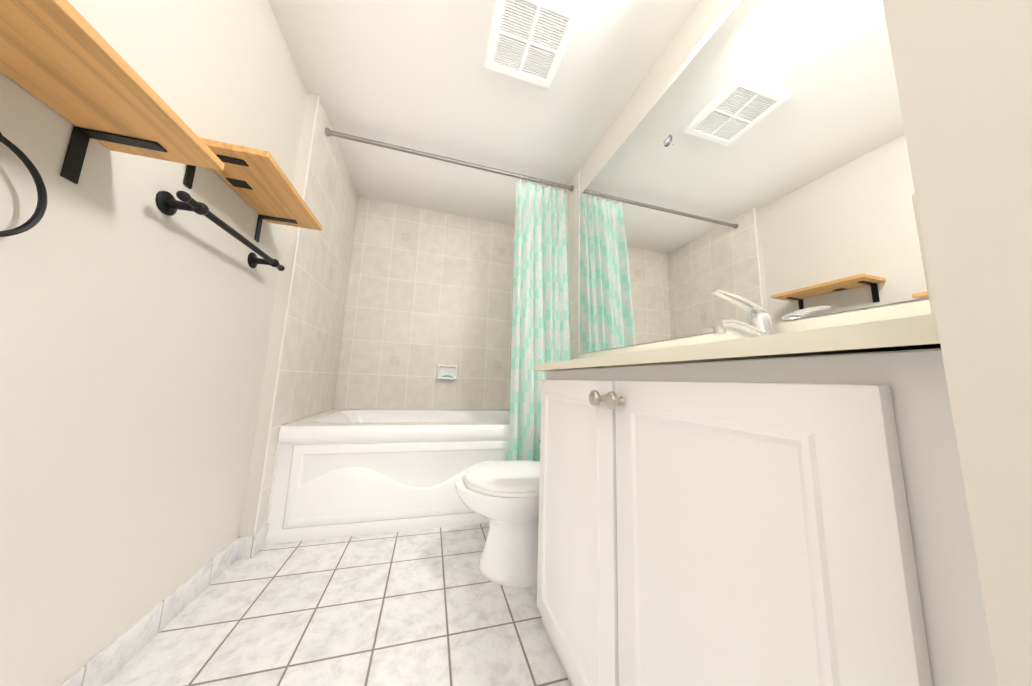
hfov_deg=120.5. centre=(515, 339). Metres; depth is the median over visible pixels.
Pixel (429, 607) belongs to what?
floor
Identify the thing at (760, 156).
mirror
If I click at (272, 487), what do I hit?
trim
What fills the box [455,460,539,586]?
toilet
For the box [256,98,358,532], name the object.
wall
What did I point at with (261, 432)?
wall
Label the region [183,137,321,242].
shelf
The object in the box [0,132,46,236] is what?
towel ring
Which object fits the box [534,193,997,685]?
bathroom vanity
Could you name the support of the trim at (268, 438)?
attached to the wall at (308, 373)
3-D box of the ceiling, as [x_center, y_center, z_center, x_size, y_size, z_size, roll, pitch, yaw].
[-0.080,-1.279,0.905,1.734,0.001,3.486,4,-8,-16]
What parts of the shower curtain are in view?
rod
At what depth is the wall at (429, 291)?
2.36 m
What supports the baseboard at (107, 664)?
attached to the wall at (135, 326)
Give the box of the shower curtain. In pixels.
[325,128,573,460]
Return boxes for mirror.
[578,0,928,354]
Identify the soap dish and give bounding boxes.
[437,364,457,379]
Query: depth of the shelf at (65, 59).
0.49 m
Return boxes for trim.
[253,95,319,535]
[266,425,281,523]
[282,408,509,425]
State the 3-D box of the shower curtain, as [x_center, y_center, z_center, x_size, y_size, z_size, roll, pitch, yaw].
[-0.338,-0.182,1.619,1.481,1.871,0.183,4,-8,-16]
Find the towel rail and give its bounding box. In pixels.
[155,191,284,270]
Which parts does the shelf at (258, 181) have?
plate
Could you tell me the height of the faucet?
0.175 m
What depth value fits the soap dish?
2.33 m
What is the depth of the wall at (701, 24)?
1.34 m
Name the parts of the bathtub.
apron frame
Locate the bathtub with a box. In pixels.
[265,409,509,544]
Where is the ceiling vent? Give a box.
[484,0,582,87]
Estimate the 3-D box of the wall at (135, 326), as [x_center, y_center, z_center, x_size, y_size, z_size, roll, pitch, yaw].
[-0.724,-0.338,0.106,0.001,2.130,2.555,4,-8,-16]
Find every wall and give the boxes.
[0,0,306,685]
[239,92,317,536]
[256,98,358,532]
[334,197,514,408]
[564,0,928,359]
[883,0,1031,685]
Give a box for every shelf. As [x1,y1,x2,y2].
[0,0,224,183]
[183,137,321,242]
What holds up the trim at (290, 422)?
attached to the wall at (429, 291)
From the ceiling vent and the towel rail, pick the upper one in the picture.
the ceiling vent
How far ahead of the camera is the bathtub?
1.45 m
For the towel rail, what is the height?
0.060 m
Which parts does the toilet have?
seat, lid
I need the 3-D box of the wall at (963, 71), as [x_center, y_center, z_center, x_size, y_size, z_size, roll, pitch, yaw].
[0.435,-0.356,-0.307,0.001,2.130,1.122,4,-8,-16]
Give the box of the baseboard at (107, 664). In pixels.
[60,523,268,685]
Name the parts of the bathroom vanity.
door, knob, knob, door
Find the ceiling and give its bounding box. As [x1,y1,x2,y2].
[268,0,699,225]
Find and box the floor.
[103,523,570,685]
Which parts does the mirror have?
edge trim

